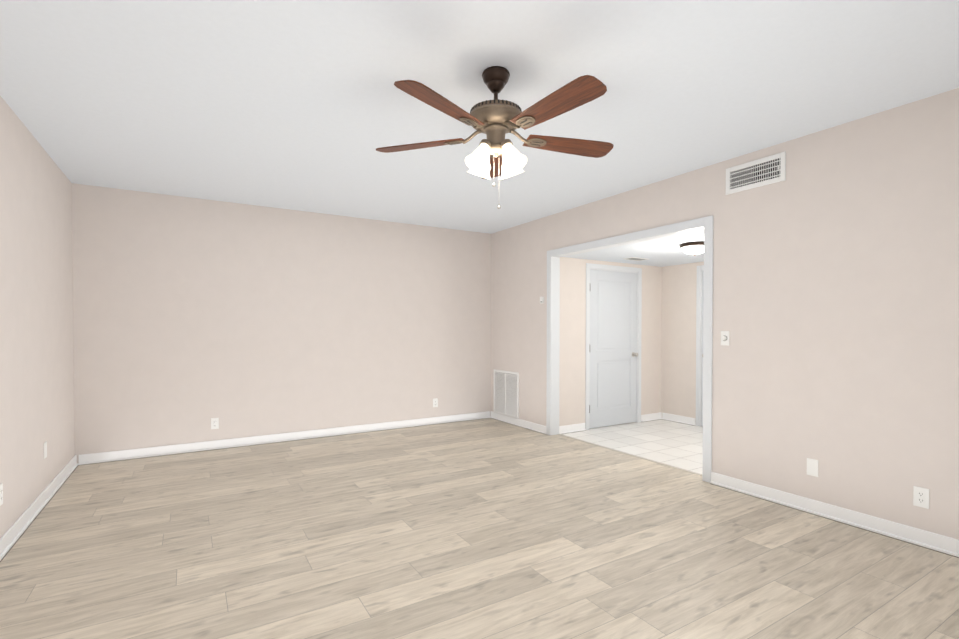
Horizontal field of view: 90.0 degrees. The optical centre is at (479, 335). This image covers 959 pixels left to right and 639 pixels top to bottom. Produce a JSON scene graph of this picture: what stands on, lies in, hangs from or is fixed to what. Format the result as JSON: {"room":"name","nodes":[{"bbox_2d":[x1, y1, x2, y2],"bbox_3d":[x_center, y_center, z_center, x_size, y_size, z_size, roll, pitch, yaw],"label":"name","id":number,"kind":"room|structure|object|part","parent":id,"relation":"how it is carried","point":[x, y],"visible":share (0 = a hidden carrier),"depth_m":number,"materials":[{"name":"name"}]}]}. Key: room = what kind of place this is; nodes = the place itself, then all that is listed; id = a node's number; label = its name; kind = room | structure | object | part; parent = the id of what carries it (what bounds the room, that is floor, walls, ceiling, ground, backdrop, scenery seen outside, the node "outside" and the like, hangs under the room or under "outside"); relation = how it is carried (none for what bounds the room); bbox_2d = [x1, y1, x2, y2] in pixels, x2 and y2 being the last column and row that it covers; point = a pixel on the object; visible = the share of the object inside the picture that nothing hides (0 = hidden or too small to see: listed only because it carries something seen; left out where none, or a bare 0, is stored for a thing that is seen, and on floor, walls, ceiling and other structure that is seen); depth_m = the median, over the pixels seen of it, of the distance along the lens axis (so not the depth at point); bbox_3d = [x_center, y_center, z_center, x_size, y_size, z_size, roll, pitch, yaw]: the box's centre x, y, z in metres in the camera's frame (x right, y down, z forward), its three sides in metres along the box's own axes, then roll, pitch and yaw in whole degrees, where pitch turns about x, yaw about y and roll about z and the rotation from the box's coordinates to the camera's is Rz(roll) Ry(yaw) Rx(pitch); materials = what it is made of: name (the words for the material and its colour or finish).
{"room":"empty living room","nodes":[
{"label":"empty living room","id":0,"kind":"room"},
{"bbox_2d":[0,96,74,537],"bbox_3d":[-1.958,-0.050,1.348,0.100,2.635,7.460,-1,1,-31],"label":"wall","id":1,"kind":"structure","parent":0,"point":[36,347],"depth_m":3.31,"materials":[{"name":"paint"}]},
{"bbox_2d":[0,483,2,505],"bbox_3d":[-2.714,0.907,2.717,0.009,0.117,0.072,-1,1,-31],"label":"electrical outlet","id":2,"kind":"object","parent":1,"relation":"attached to","point":[1,494],"visible":1,"depth_m":2.72,"materials":[{"name":"white plastic"}]},
{"bbox_2d":[0,455,79,561],"bbox_3d":[-1.902,1.219,1.401,0.030,0.095,7.260,-1,1,-31],"label":"baseboard","id":3,"kind":"structure","parent":1,"relation":"attached to","point":[12,535],"depth_m":3.26,"materials":[{"name":"white wood"}]},
{"bbox_2d":[43,441,46,458],"bbox_3d":[-3.229,0.855,3.567,0.007,0.117,0.072,-1,1,-31],"label":"electrical outlet cover","id":4,"kind":"object","parent":1,"relation":"attached to","point":[45,448],"visible":0.94,"depth_m":3.56,"materials":[{"name":"white plastic"}]},
{"bbox_2d":[72,183,490,462],"bbox_3d":[-1.788,-0.115,5.752,4.750,2.635,0.100,-1,1,-31],"label":"wall","id":5,"kind":"structure","parent":0,"point":[192,317],"depth_m":5.31,"materials":[{"name":"paint"}]},
{"bbox_2d":[211,418,218,428],"bbox_3d":[-2.807,0.937,5.087,0.072,0.117,0.009,-1,1,-31],"label":"electrical outlet","id":6,"kind":"object","parent":5,"relation":"attached to","point":[214,423],"visible":1,"depth_m":5.08,"materials":[{"name":"white plastic"}]},
{"bbox_2d":[80,411,487,464],"bbox_3d":[-1.793,1.156,5.692,4.600,0.095,0.028,-1,1,-31],"label":"baseboard","id":7,"kind":"structure","parent":5,"relation":"attached to","point":[93,458],"depth_m":5.32,"materials":[{"name":"white wood"}]},
{"bbox_2d":[433,398,437,406],"bbox_3d":[-0.590,0.907,6.428,0.072,0.117,0.009,-1,1,-31],"label":"electrical outlet","id":8,"kind":"object","parent":5,"relation":"attached to","point":[435,402],"visible":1,"depth_m":6.42,"materials":[{"name":"white plastic"}]},
{"bbox_2d":[0,418,958,638],"bbox_3d":[0.074,1.274,2.597,4.850,0.050,7.460,-1,1,-31],"label":"floor","id":9,"kind":"structure","parent":0,"point":[489,528],"depth_m":2.73,"materials":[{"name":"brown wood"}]},
{"bbox_2d":[558,434,701,475],"bbox_3d":[1.479,1.212,4.960,0.036,0.004,1.990,-1,1,-31],"label":"threshold strip","id":10,"kind":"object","parent":9,"relation":"on","point":[633,455],"depth_m":4.80,"materials":[{"name":"beige wood"}]},
{"bbox_2d":[0,0,958,233],"bbox_3d":[0.074,-1.436,2.558,4.850,0.100,7.460,-1,1,-31],"label":"ceiling","id":11,"kind":"structure","parent":0,"point":[305,105],"depth_m":2.68,"materials":[{"name":"paint"}]},
{"bbox_2d":[376,66,613,208],"bbox_3d":[0.120,-1.024,2.514,1.341,0.722,1.312,-1,1,-31],"label":"fan","id":12,"kind":"object","parent":11,"relation":"hanging from","point":[495,153],"visible":1,"depth_m":2.45,"materials":[{"name":"brown wood"}]},
{"bbox_3d":[-0.329,-1.056,2.672,0.523,0.006,0.150,0,13,18],"label":"fan blade","id":13,"kind":"part","parent":12,"relation":"part of","materials":[{"name":"brown wood"}]},
{"bbox_3d":[-0.168,-1.048,2.185,0.150,0.006,0.523,15,10,35],"label":"fan blade","id":14,"kind":"part","parent":12,"relation":"part of","materials":[{"name":"brown wood"}]},
{"label":"fan blade","id":15,"kind":"part","parent":12,"relation":"part of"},
{"bbox_3d":[0.345,-1.048,2.187,0.150,0.006,0.523,14,-8,-35],"label":"fan blade","id":16,"kind":"part","parent":12,"relation":"part of","materials":[{"name":"brown wood"}]},
{"bbox_3d":[0.501,-1.056,2.676,0.523,0.006,0.150,0,-11,-18],"label":"fan blade","id":17,"kind":"part","parent":12,"relation":"part of","materials":[{"name":"brown wood"}]},
{"bbox_2d":[559,257,661,425],"bbox_3d":[1.784,0.118,6.362,1.990,2.150,0.100,-1,1,-31],"label":"wall","id":18,"kind":"structure","parent":0,"point":[572,367],"depth_m":6.00,"materials":[{"name":"paint"}]},
{"bbox_2d":[559,423,585,433],"bbox_3d":[1.150,1.152,5.919,0.430,0.095,0.029,-1,1,-31],"label":"baseboard","id":19,"kind":"structure","parent":18,"relation":"attached to","point":[572,428],"depth_m":5.91,"materials":[{"name":"white wood"}]},
{"bbox_2d":[589,269,637,428],"bbox_3d":[1.773,0.174,6.280,0.881,2.020,0.108,-1,1,-31],"label":"hall door","id":20,"kind":"structure","parent":18,"relation":"in","point":[613,350],"depth_m":6.29,"materials":[{"name":"white wood"}]},
{"bbox_2d":[585,263,641,429],"bbox_3d":[1.747,0.143,6.332,1.019,2.102,0.114,-1,1,-31],"label":"door frame","id":21,"kind":"structure","parent":18,"relation":"attached to","point":[589,266],"depth_m":6.27,"materials":[{"name":"white wood"}]},
{"bbox_2d":[641,412,661,421],"bbox_3d":[2.388,1.141,6.667,0.395,0.095,0.030,-1,1,-31],"label":"baseboard","id":22,"kind":"structure","parent":18,"relation":"attached to","point":[654,416],"depth_m":6.67,"materials":[{"name":"white wood"}]},
{"bbox_2d":[563,419,702,473],"bbox_3d":[2.897,1.245,4.539,1.990,0.050,4.400,-1,1,-31],"label":"floor","id":23,"kind":"structure","parent":0,"point":[677,444],"depth_m":5.49,"materials":[{"name":"white tile"}]},
{"bbox_2d":[565,230,703,266],"bbox_3d":[2.897,-0.980,4.506,1.990,0.100,4.400,-1,1,-31],"label":"ceiling","id":24,"kind":"structure","parent":0,"point":[664,252],"depth_m":5.55,"materials":[{"name":"paint"}]},
{"bbox_2d":[624,257,648,260],"bbox_3d":[1.949,-0.947,5.967,0.300,0.008,0.170,-1,1,-31],"label":"ceiling vent","id":25,"kind":"object","parent":24,"relation":"in","point":[635,258],"visible":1,"depth_m":5.98,"materials":[{"name":"white"}]},
{"bbox_2d":[680,241,703,255],"bbox_3d":[2.205,-0.874,4.907,0.292,0.122,0.292,-1,1,-31],"label":"light","id":26,"kind":"object","parent":24,"relation":"attached to","point":[695,247],"visible":0.88,"depth_m":4.82,"materials":[{"name":"white glass"}]},
{"bbox_2d":[661,262,703,424],"bbox_3d":[3.705,0.138,5.012,0.100,2.150,4.200,-1,1,-31],"label":"wall","id":27,"kind":"structure","parent":0,"point":[678,368],"depth_m":6.54,"materials":[{"name":"paint"}]},
{"bbox_2d":[662,413,694,425],"bbox_3d":[2.703,1.143,6.559,0.028,0.095,0.540,-1,1,-31],"label":"baseboard","id":28,"kind":"structure","parent":27,"relation":"attached to","point":[665,416],"depth_m":6.54,"materials":[{"name":"white wood"}]},
{"bbox_2d":[696,265,703,425],"bbox_3d":[3.156,0.149,5.907,0.114,2.102,1.004,-1,1,-31],"label":"door frame","id":29,"kind":"structure","parent":27,"relation":"attached to","point":[700,269],"depth_m":6.27,"materials":[{"name":"white wood"}]},
{"bbox_2d":[491,88,958,539],"bbox_3d":[2.098,-0.086,3.802,0.120,2.635,7.260,-1,1,-31],"label":"wall","id":30,"kind":"structure","parent":0,"point":[836,283],"depth_m":3.25,"materials":[{"name":"paint"}]},
{"bbox_2d":[494,369,518,418],"bbox_3d":[0.359,0.798,6.562,0.015,0.620,0.600,-1,1,-31],"label":"air vent","id":31,"kind":"object","parent":30,"relation":"in","point":[506,393],"visible":0.98,"depth_m":6.54,"materials":[{"name":"grey metal"}]},
{"bbox_2d":[488,411,545,433],"bbox_3d":[0.489,1.146,6.332,0.032,0.095,1.235,-1,1,-31],"label":"baseboard","id":32,"kind":"structure","parent":30,"relation":"attached to","point":[532,426],"depth_m":6.26,"materials":[{"name":"white wood"}]},
{"bbox_2d":[546,215,713,482],"bbox_3d":[1.422,0.107,4.910,0.140,2.215,2.140,-1,1,-31],"label":"door frame","id":33,"kind":"structure","parent":30,"relation":"attached to","point":[705,224],"depth_m":4.59,"materials":[{"name":"white wood"}]},
{"bbox_2d":[721,331,728,345],"bbox_3d":[1.975,0.025,3.867,0.024,0.117,0.072,-1,1,-31],"label":"dimmer switch","id":34,"kind":"object","parent":30,"relation":"attached to","point":[724,337],"visible":1,"depth_m":3.87,"materials":[{"name":"white plastic"}]},
{"bbox_2d":[726,151,785,194],"bbox_3d":[2.096,-1.227,3.659,0.013,0.209,0.452,-1,1,-31],"label":"air vent","id":35,"kind":"object","parent":30,"relation":"in","point":[768,170],"visible":1,"depth_m":3.64,"materials":[{"name":"white metal"}]},
{"bbox_2d":[807,458,817,476],"bbox_3d":[2.315,0.920,3.334,0.007,0.117,0.072,-1,1,-31],"label":"electrical outlet cover","id":36,"kind":"object","parent":30,"relation":"attached to","point":[812,467],"visible":1,"depth_m":3.33,"materials":[{"name":"white plastic"}]},
{"bbox_2d":[710,472,958,557],"bbox_3d":[2.906,1.205,2.338,0.032,0.095,3.825,-1,1,-31],"label":"baseboard","id":37,"kind":"structure","parent":30,"relation":"attached to","point":[912,535],"depth_m":3.15,"materials":[{"name":"white wood"}]},
{"bbox_2d":[913,486,928,508],"bbox_3d":[2.615,0.960,2.838,0.009,0.117,0.072,-1,1,-31],"label":"electrical outlet","id":38,"kind":"object","parent":30,"relation":"attached to","point":[920,496],"visible":1,"depth_m":2.84,"materials":[{"name":"white plastic"}]}
]}

